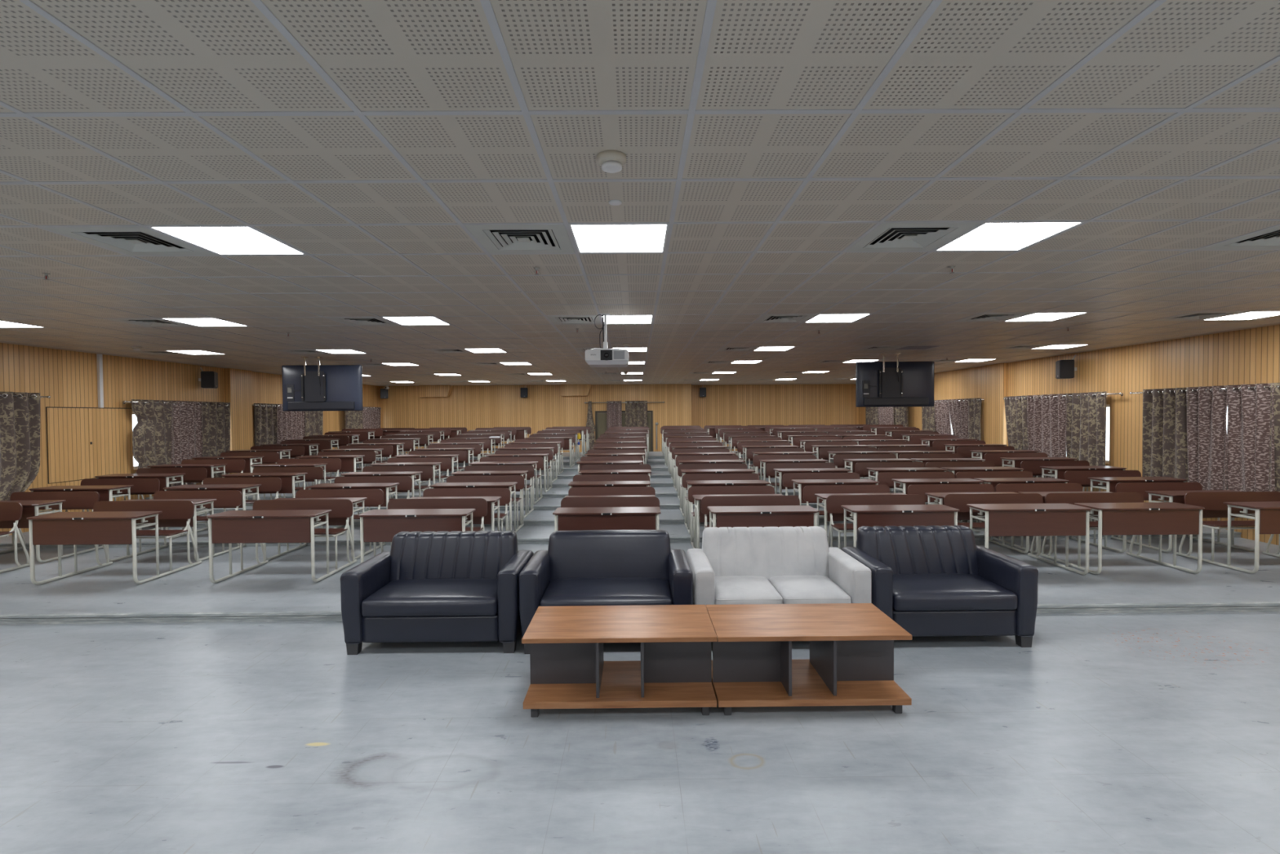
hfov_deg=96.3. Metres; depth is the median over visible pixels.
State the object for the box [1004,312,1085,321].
recessed light
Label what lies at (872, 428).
desk
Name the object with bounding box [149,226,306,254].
recessed light
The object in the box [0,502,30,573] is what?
chair
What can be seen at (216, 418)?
curtain
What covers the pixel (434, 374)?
recessed light
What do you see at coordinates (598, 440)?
desk
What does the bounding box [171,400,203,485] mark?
curtain
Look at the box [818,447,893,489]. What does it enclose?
desk
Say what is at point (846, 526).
wire shelf
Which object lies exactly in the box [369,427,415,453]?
desk
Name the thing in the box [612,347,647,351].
recessed light
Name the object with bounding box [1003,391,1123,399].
curtain rod
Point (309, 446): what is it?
desk
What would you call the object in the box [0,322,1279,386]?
trim
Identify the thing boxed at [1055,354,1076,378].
wall speaker
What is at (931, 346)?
recessed light
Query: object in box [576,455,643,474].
desk
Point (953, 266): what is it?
sprinkler
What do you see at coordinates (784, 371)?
ceiling vent
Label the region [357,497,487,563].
desk
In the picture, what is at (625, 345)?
smoke detector
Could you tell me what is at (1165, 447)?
curtain
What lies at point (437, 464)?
desk
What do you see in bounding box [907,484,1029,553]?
desk
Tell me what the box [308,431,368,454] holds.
desk
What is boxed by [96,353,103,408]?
cable conduit
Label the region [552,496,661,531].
desk
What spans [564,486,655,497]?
desk
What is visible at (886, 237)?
ceiling vent
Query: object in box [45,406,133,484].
door
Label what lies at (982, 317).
ceiling vent
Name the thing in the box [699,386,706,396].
wall speaker
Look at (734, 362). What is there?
recessed light
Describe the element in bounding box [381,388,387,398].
grille
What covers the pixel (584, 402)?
curtain rod
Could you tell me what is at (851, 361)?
recessed light
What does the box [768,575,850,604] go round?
seat cushion
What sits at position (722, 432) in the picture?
desk
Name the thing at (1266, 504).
desk
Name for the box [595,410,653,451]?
door
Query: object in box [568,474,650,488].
desk
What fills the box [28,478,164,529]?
desk
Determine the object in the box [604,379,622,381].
ceiling vent
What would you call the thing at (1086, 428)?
curtain
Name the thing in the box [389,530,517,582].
cushion
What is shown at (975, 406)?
curtain
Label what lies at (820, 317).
recessed light
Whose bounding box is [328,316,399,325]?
ceiling vent
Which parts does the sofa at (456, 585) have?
armrest, armrest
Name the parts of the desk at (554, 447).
backrest, frame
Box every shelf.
[39,506,54,513]
[112,489,124,496]
[245,487,256,506]
[353,503,359,521]
[523,660,716,709]
[711,658,911,706]
[842,512,853,532]
[972,508,985,531]
[1088,510,1097,529]
[1095,481,1106,487]
[1151,494,1168,502]
[1219,508,1254,528]
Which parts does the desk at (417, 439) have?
backrest, panel, frame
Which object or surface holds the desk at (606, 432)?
on the floor
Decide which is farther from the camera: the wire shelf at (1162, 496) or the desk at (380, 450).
the desk at (380, 450)
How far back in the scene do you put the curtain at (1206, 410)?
8.12 m
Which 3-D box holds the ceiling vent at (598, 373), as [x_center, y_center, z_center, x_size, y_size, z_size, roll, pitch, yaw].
[-0.804,-1.444,14.969,0.573,0.104,0.573,0,1,0]
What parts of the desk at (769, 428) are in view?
backrest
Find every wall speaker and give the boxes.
[198,367,217,388]
[380,386,388,398]
[520,386,528,397]
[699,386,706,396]
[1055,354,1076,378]
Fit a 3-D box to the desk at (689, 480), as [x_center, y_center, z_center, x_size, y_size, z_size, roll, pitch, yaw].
[1.210,1.086,8.243,1.150,0.771,0.938,0,1,-1]
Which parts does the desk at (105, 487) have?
frame, panel, backrest, frame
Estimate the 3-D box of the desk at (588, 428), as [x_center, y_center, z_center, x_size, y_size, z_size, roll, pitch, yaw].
[-2.044,0.379,16.693,1.150,0.771,0.938,0,1,-1]
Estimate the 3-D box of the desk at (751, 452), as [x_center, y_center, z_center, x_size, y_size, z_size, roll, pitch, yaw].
[2.700,0.807,11.095,1.150,0.771,0.938,0,1,-1]
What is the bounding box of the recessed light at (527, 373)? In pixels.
[527,373,551,374]
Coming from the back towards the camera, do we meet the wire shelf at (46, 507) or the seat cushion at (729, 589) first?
the wire shelf at (46, 507)
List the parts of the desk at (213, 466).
frame, panel, backrest, frame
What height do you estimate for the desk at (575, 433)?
0.771 m
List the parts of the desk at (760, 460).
frame, backrest, panel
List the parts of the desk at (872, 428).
frame, backrest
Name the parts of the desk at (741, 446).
frame, backrest, panel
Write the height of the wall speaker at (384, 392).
0.435 m
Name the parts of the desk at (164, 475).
frame, panel, backrest, frame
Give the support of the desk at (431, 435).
on the floor
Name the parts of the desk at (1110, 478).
frame, backrest, panel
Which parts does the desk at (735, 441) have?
frame, panel, backrest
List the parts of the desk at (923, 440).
frame, backrest, panel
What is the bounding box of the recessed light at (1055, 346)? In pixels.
[1035,344,1088,348]
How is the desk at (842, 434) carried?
on the floor
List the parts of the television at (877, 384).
mounting rail, mounting plate, mounting rail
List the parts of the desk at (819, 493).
frame, seat, panel, backrest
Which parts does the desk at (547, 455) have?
panel, backrest, frame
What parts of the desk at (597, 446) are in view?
backrest, frame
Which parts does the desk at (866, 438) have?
backrest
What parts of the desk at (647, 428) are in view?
backrest, frame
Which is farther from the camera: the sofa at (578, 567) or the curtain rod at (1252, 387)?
the curtain rod at (1252, 387)
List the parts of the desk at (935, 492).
frame, backrest, panel, frame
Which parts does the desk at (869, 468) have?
frame, backrest, panel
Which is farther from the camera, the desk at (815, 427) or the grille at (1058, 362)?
the desk at (815, 427)
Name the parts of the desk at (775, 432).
backrest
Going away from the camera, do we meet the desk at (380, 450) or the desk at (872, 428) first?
the desk at (380, 450)
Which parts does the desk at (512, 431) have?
backrest, frame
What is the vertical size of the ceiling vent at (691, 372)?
0.104 m
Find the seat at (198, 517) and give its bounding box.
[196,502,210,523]
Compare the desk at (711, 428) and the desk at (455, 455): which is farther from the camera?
the desk at (711, 428)
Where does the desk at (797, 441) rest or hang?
on the floor
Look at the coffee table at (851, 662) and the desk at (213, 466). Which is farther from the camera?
the desk at (213, 466)
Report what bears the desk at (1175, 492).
on the floor
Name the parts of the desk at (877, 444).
backrest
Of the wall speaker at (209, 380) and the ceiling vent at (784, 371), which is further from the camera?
the ceiling vent at (784, 371)
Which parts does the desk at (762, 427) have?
backrest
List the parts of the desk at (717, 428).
frame, backrest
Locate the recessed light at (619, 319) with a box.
[600,315,653,324]
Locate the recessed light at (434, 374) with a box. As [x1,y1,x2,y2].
[434,373,461,375]
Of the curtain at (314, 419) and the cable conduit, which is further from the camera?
the curtain at (314, 419)
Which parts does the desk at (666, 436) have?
frame, backrest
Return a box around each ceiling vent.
[41,226,214,255]
[105,318,195,326]
[129,351,185,355]
[280,350,328,354]
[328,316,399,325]
[351,363,389,365]
[375,381,395,382]
[409,373,437,375]
[428,348,471,352]
[464,224,574,253]
[470,362,502,364]
[506,373,528,374]
[526,380,545,382]
[546,315,601,324]
[575,347,610,351]
[598,373,620,374]
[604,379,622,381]
[689,372,712,373]
[702,360,733,363]
[718,346,757,351]
[754,314,816,323]
[755,378,776,380]
[781,371,804,373]
[813,360,849,363]
[832,377,855,379]
[845,222,979,251]
[858,346,903,350]
[930,359,966,362]
[955,312,1033,321]
[997,345,1048,349]
[1152,311,1246,320]
[1199,225,1279,249]
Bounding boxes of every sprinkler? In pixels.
[41,272,50,279]
[533,266,539,275]
[948,265,955,273]
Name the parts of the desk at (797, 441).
backrest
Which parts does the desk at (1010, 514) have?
seat, frame, backrest, panel, frame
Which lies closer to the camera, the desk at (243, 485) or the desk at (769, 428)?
the desk at (243, 485)
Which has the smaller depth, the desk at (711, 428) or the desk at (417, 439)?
the desk at (417, 439)
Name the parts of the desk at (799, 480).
frame, backrest, panel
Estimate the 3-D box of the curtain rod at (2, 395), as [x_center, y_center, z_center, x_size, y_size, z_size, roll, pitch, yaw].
[-8.978,-0.420,7.490,0.147,0.060,2.400,0,1,0]
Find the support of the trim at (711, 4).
attached to the ceiling
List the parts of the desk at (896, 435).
backrest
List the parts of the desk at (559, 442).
backrest, panel, frame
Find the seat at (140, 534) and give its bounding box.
[136,518,182,538]
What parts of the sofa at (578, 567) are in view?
armrest, armrest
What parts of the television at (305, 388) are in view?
mounting rail, mounting plate, mounting rail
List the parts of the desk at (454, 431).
panel, backrest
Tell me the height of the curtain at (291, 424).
1.662 m
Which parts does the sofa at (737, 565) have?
armrest, armrest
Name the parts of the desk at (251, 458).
panel, backrest, frame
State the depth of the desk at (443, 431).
16.09 m
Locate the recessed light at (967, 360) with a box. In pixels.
[957,359,993,361]
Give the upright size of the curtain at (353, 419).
1.662 m
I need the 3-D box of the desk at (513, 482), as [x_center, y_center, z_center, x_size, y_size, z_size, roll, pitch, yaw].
[-2.291,1.113,8.212,1.150,0.771,0.938,0,1,-1]
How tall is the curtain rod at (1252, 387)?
0.060 m
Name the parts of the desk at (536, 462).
panel, backrest, frame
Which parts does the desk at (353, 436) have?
panel, backrest, frame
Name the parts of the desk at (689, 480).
frame, backrest, panel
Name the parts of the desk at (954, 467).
backrest, panel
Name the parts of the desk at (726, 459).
frame, backrest, panel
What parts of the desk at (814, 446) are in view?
frame, backrest, panel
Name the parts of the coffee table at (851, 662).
panel, panel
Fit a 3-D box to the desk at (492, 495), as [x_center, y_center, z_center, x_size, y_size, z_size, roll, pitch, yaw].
[-2.285,1.202,7.272,1.150,0.771,0.938,0,1,0]
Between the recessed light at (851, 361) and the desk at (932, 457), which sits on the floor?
the desk at (932, 457)
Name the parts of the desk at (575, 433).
backrest, frame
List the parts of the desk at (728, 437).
frame, backrest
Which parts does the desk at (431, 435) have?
panel, backrest, frame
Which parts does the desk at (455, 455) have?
panel, backrest, seat, frame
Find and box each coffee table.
[521,604,716,717]
[705,603,911,715]
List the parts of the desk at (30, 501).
frame, panel, backrest, frame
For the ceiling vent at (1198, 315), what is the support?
in the ceiling
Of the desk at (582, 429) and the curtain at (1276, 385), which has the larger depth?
the desk at (582, 429)
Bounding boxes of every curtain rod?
[0,394,50,398]
[122,400,226,404]
[584,401,664,403]
[936,399,984,402]
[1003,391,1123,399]
[1129,385,1279,394]
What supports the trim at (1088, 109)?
attached to the ceiling
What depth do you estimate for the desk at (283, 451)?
12.27 m
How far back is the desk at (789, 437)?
14.25 m
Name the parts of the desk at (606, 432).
backrest, frame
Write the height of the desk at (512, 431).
0.771 m
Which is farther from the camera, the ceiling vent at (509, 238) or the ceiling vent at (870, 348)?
the ceiling vent at (870, 348)
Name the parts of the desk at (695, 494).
frame, panel, backrest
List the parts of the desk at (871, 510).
frame, seat, backrest, panel, frame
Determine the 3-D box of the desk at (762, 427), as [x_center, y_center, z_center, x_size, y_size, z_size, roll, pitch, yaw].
[3.737,0.335,16.749,1.150,0.771,0.938,0,1,0]
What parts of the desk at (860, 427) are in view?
backrest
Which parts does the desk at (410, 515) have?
frame, panel, backrest, frame, seat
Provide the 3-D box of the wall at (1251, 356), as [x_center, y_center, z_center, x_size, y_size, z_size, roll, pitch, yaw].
[8.252,0.113,8.712,0.220,3.300,25.300,0,1,0]
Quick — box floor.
[0,450,1279,853]
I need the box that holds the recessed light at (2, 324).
[0,320,41,328]
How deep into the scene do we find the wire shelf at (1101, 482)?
8.01 m
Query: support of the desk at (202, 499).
on the floor
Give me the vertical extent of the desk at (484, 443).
0.771 m
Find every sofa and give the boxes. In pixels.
[340,530,533,654]
[518,529,693,653]
[686,526,871,604]
[841,524,1038,647]
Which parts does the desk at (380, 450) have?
frame, panel, backrest, frame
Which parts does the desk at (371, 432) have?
backrest, frame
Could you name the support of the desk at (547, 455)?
on the floor
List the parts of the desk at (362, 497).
frame, panel, backrest, seat, frame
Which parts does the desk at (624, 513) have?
frame, panel, backrest, frame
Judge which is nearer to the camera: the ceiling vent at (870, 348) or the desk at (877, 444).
the ceiling vent at (870, 348)
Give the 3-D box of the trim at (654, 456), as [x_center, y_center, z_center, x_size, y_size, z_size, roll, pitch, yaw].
[-0.499,0.818,15.326,17.200,0.072,0.040,0,1,0]
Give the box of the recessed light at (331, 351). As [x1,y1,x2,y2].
[318,349,364,353]
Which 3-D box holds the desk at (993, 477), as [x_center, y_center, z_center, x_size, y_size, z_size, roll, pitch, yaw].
[5.304,1.055,8.268,1.150,0.771,0.938,0,1,0]
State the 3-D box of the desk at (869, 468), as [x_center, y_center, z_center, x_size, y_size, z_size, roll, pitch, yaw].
[4.153,0.974,9.214,1.150,0.771,0.938,0,1,0]
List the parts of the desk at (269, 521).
frame, panel, backrest, seat, frame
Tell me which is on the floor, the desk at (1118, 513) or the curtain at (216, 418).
the desk at (1118, 513)
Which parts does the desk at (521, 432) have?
backrest, panel, frame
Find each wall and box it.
[0,342,379,535]
[378,383,859,453]
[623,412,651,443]
[859,324,1279,545]
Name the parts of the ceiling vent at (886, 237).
core plate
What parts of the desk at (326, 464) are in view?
frame, panel, backrest, frame, seat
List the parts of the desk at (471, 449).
frame, panel, backrest, frame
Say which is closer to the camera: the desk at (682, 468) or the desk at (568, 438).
the desk at (682, 468)
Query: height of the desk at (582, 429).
0.771 m
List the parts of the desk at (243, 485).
frame, panel, backrest, seat, frame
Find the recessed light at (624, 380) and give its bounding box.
[623,379,642,381]
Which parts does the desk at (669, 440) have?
frame, backrest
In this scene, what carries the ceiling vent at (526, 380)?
in the ceiling
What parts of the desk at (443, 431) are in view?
backrest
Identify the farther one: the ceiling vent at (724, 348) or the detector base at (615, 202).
the ceiling vent at (724, 348)
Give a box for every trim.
[0,0,1279,386]
[0,107,1279,386]
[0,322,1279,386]
[0,532,1241,548]
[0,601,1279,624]
[142,517,1097,528]
[195,502,939,513]
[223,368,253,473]
[294,482,782,488]
[325,466,849,473]
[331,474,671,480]
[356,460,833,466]
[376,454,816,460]
[418,385,452,396]
[560,384,591,395]
[984,362,1008,466]
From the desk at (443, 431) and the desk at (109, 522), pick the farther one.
the desk at (443, 431)
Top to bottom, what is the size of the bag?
0.305 m
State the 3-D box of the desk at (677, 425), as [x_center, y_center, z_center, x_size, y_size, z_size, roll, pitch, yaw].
[1.230,0.354,16.727,1.150,0.771,0.938,0,1,0]
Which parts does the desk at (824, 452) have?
frame, backrest, panel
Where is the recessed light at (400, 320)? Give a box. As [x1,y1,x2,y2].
[382,316,449,324]
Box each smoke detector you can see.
[596,150,626,173]
[622,343,631,347]
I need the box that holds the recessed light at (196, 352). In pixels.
[169,350,222,354]
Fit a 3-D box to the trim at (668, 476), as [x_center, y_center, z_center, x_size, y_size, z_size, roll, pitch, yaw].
[-0.477,1.086,12.481,17.200,0.072,0.040,0,1,0]
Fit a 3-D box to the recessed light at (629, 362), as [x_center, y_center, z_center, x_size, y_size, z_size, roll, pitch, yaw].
[-0.182,-1.354,11.974,0.574,0.033,0.574,0,1,0]
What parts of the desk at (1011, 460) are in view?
frame, backrest, panel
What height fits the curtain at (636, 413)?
2.072 m
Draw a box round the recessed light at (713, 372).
[711,372,734,373]
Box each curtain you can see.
[0,391,39,500]
[131,399,173,486]
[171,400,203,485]
[201,401,230,477]
[253,403,277,445]
[276,404,306,458]
[305,410,323,454]
[344,410,362,443]
[362,406,380,443]
[585,400,595,449]
[606,400,622,430]
[625,400,647,426]
[865,406,878,424]
[877,406,893,424]
[893,406,908,426]
[921,400,934,431]
[933,399,951,435]
[947,398,968,438]
[968,397,982,440]
[1004,395,1029,449]
[1026,393,1066,478]
[1065,391,1107,466]
[1142,386,1189,482]
[1186,385,1227,490]
[1226,382,1275,491]
[1268,382,1279,492]
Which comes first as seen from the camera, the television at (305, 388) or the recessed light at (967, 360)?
the television at (305, 388)
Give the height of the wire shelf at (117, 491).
0.305 m
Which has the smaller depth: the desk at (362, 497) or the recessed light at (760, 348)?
the desk at (362, 497)
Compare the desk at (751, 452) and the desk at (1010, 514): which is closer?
the desk at (1010, 514)
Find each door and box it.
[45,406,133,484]
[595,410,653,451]
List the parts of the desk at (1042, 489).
frame, backrest, panel, frame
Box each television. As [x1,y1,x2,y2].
[281,356,363,411]
[855,353,934,407]
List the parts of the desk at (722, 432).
frame, backrest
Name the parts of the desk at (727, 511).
frame, backrest, panel, frame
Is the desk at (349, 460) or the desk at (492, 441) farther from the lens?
the desk at (492, 441)
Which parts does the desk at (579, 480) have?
panel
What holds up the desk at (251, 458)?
on the floor
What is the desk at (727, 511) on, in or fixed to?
on the floor
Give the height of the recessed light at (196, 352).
0.033 m
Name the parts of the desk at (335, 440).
panel, backrest, frame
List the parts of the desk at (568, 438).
panel, backrest, frame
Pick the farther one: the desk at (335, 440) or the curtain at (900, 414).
the curtain at (900, 414)
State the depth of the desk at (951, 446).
12.37 m
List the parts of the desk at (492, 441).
backrest, panel, frame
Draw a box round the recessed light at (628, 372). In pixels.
[621,372,643,373]
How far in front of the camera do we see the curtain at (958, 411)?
14.28 m
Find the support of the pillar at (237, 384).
attached to the wall at (69, 378)
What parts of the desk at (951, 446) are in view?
frame, backrest, panel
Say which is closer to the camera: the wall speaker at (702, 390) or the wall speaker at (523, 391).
the wall speaker at (523, 391)
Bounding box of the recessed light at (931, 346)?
[892,345,942,350]
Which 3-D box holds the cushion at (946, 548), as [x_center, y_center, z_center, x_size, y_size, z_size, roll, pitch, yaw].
[2.399,1.096,4.970,1.008,0.453,0.237,0,1,0]
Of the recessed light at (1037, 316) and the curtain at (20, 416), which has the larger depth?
the curtain at (20, 416)
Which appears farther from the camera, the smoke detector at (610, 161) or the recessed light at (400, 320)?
the recessed light at (400, 320)
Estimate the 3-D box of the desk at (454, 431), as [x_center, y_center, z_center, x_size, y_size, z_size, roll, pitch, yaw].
[-5.690,0.407,16.670,1.150,0.771,0.938,0,1,0]
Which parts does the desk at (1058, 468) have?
frame, backrest, panel, frame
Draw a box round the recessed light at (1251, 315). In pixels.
[1204,311,1279,319]
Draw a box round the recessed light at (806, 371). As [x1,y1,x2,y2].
[803,371,827,373]
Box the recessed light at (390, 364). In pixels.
[382,363,418,365]
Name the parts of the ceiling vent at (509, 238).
core plate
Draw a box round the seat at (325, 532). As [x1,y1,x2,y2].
[314,516,343,537]
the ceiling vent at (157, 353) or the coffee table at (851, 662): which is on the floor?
the coffee table at (851, 662)
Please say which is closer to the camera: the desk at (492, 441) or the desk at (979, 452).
the desk at (979, 452)
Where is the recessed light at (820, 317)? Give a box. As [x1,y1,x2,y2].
[804,314,869,322]
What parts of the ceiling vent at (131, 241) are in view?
core plate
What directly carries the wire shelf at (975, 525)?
attached to the desk at (1010, 514)
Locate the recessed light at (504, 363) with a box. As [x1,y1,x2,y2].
[500,362,531,364]
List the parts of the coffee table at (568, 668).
panel, panel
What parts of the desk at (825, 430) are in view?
backrest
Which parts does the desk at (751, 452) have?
frame, backrest, panel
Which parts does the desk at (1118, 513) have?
frame, seat, backrest, panel, frame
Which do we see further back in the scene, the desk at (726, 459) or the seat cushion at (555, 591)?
the desk at (726, 459)
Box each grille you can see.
[213,372,217,387]
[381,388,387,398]
[520,387,527,396]
[613,350,624,359]
[1055,360,1060,377]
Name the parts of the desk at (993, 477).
frame, backrest, panel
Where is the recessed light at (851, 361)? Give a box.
[844,360,877,362]
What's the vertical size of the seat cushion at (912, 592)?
0.155 m
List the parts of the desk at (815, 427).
backrest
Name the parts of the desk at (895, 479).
frame, backrest, panel, frame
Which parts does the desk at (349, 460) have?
frame, panel, backrest, frame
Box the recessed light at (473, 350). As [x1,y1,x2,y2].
[464,348,506,352]
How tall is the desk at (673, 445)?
0.771 m
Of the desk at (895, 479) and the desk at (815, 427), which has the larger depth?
the desk at (815, 427)
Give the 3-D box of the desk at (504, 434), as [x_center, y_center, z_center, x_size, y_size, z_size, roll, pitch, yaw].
[-4.023,0.501,14.848,1.150,0.771,0.938,0,1,0]
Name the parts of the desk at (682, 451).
frame, backrest, panel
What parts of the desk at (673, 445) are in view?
frame, backrest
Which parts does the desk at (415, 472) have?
frame, panel, backrest, seat, frame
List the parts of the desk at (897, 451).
backrest, panel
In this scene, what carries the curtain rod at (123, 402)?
attached to the wall at (69, 378)
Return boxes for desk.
[0,491,102,562]
[26,500,201,585]
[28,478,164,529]
[94,467,208,515]
[105,489,246,561]
[146,458,248,499]
[162,476,281,538]
[191,451,279,494]
[205,498,356,582]
[221,466,323,511]
[226,445,304,474]
[250,457,341,499]
[259,440,332,474]
[262,488,385,560]
[284,435,349,458]
[295,450,376,487]
[306,475,412,535]
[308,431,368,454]
[320,444,393,483]
[328,428,382,448]
[340,465,432,514]
[347,440,413,472]
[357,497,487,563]
[367,435,427,466]
[368,457,450,498]
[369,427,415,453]
[386,431,440,460]
[393,450,466,493]
[399,427,450,453]
[408,488,510,531]
[414,444,480,484]
[420,426,466,448]
[429,439,490,475]
[429,475,524,532]
[444,435,501,466]
[450,465,533,518]
[457,431,509,459]
[467,427,515,457]
[468,456,542,504]
[485,449,553,493]
[488,426,531,454]
[496,444,558,482]
[508,438,564,475]
[524,434,575,467]
[532,430,580,461]
[542,426,586,455]
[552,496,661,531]
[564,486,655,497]
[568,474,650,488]
[569,426,590,453]
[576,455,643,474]
[577,463,651,486]
[584,448,644,463]
[591,443,647,463]
[594,438,645,443]
[598,433,645,439]
[604,430,648,460]
[607,426,649,455]
[660,426,703,455]
[662,429,709,456]
[663,433,713,466]
[666,437,719,473]
[669,442,727,481]
[671,448,735,491]
[675,454,745,500]
[676,425,702,428]
[677,463,755,516]
[682,473,769,534]
[688,485,782,548]
[701,495,818,528]
[703,425,742,438]
[715,426,759,442]
[719,429,768,445]
[724,432,777,452]
[732,436,789,457]
[737,441,799,465]
[746,425,772,435]
[746,447,815,473]
[752,454,828,480]
[764,425,813,448]
[765,462,851,493]
[772,428,823,457]
[782,432,837,462]
[782,472,879,505]
[789,424,825,427]
[792,436,853,471]
[803,484,906,533]
[804,441,871,479]
[806,425,856,432]
[816,428,870,434]
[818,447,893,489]
[826,494,959,548]
[828,431,887,462]
[830,424,865,431]
[833,453,915,493]
[843,435,906,469]
[854,462,947,504]
[858,440,928,479]
[862,424,915,434]
[876,427,933,437]
[877,446,955,488]
[877,471,983,532]
[892,431,955,440]
[897,453,985,493]
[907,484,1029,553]
[910,435,977,446]
[924,461,1023,504]
[932,440,1007,466]
[943,493,1091,574]
[955,471,1069,528]
[956,445,1039,477]
[984,452,1077,477]
[992,483,1126,553]
[1020,460,1126,491]
[1039,492,1204,574]
[1063,470,1187,528]
[1111,482,1255,552]
[1176,491,1279,573]
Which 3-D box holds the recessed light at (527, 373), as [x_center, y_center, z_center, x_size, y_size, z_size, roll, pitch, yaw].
[-2.603,-1.396,14.957,0.574,0.033,0.574,0,1,0]
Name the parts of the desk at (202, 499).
frame, panel, backrest, seat, frame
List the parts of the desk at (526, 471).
panel, backrest, frame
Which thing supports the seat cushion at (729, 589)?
on the sofa at (737, 565)
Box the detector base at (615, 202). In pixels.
[608,199,622,205]
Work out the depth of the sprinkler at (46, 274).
4.30 m
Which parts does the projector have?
len glass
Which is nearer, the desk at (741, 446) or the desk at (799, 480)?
the desk at (799, 480)
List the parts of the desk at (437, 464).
panel, backrest, frame, seat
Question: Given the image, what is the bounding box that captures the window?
[1066,404,1109,463]
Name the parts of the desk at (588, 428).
backrest, frame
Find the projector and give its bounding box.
[585,313,628,367]
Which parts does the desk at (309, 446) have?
panel, backrest, frame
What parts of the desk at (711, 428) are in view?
panel, backrest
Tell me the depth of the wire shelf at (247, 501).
8.13 m
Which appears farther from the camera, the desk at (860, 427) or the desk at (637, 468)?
the desk at (860, 427)
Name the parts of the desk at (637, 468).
panel, backrest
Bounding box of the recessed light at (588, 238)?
[568,223,668,253]
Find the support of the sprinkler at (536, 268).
attached to the ceiling
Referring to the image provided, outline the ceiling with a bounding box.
[0,0,1279,386]
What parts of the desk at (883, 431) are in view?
backrest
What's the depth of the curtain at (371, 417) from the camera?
19.21 m
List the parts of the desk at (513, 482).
panel, backrest, frame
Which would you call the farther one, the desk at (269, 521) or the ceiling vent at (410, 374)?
the ceiling vent at (410, 374)
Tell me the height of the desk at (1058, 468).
0.771 m
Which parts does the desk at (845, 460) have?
frame, backrest, panel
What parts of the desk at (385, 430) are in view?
panel, backrest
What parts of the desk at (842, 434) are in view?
backrest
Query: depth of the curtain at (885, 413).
18.46 m
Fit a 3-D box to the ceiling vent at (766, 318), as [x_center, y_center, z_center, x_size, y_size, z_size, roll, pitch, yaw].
[1.655,-1.293,6.587,0.573,0.104,0.573,0,1,0]
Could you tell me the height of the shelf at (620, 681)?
0.040 m
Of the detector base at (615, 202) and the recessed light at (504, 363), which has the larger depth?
the recessed light at (504, 363)
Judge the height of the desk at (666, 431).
0.771 m
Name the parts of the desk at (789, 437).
frame, backrest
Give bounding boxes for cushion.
[361,577,497,617]
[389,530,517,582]
[539,577,672,606]
[547,529,671,582]
[702,526,829,580]
[715,575,782,604]
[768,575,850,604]
[857,524,978,575]
[893,573,1017,611]
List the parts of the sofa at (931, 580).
armrest, armrest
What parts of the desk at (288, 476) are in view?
frame, panel, backrest, seat, frame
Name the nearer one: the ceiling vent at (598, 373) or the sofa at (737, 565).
the sofa at (737, 565)
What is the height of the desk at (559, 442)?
0.771 m
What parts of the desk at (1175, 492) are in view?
frame, backrest, panel, frame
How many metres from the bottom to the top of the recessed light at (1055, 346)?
0.033 m
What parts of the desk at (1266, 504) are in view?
frame, seat, backrest, panel, frame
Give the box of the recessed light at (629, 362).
[628,361,644,364]
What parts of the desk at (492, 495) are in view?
backrest, panel, frame, seat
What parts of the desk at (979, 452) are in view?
frame, backrest, panel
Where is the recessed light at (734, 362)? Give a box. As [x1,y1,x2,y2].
[731,360,761,363]
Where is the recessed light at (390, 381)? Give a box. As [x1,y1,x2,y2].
[390,381,414,382]
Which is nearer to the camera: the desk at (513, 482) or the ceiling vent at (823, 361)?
the desk at (513, 482)
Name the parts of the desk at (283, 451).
panel, backrest, frame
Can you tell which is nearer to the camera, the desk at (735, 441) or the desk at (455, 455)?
the desk at (455, 455)
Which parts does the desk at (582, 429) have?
backrest, frame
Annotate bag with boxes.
[577,432,581,444]
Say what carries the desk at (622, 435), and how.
on the floor
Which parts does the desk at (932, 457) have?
backrest, panel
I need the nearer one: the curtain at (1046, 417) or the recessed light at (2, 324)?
the recessed light at (2, 324)
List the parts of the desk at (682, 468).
frame, backrest, panel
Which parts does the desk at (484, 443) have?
frame, panel, backrest, frame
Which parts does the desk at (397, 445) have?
panel, backrest, frame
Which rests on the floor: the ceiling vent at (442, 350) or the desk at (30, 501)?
the desk at (30, 501)
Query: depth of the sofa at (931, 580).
4.43 m
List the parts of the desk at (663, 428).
frame, backrest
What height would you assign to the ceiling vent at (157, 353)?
0.104 m
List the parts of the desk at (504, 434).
backrest, frame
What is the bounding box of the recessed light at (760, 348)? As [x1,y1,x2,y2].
[753,346,793,351]
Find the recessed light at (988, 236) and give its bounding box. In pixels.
[935,222,1083,250]
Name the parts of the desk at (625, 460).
panel, backrest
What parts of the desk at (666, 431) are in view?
backrest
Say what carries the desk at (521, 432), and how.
on the floor
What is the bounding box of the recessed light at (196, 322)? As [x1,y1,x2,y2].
[162,318,248,326]
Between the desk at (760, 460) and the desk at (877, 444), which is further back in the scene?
the desk at (877, 444)
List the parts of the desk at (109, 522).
frame, panel, backrest, seat, frame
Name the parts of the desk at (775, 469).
frame, seat, backrest, panel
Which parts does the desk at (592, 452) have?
panel, backrest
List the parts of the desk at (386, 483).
frame, panel, backrest, frame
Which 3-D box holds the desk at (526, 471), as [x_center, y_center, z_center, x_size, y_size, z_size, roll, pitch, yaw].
[-2.321,1.024,9.163,1.150,0.771,0.938,0,1,0]

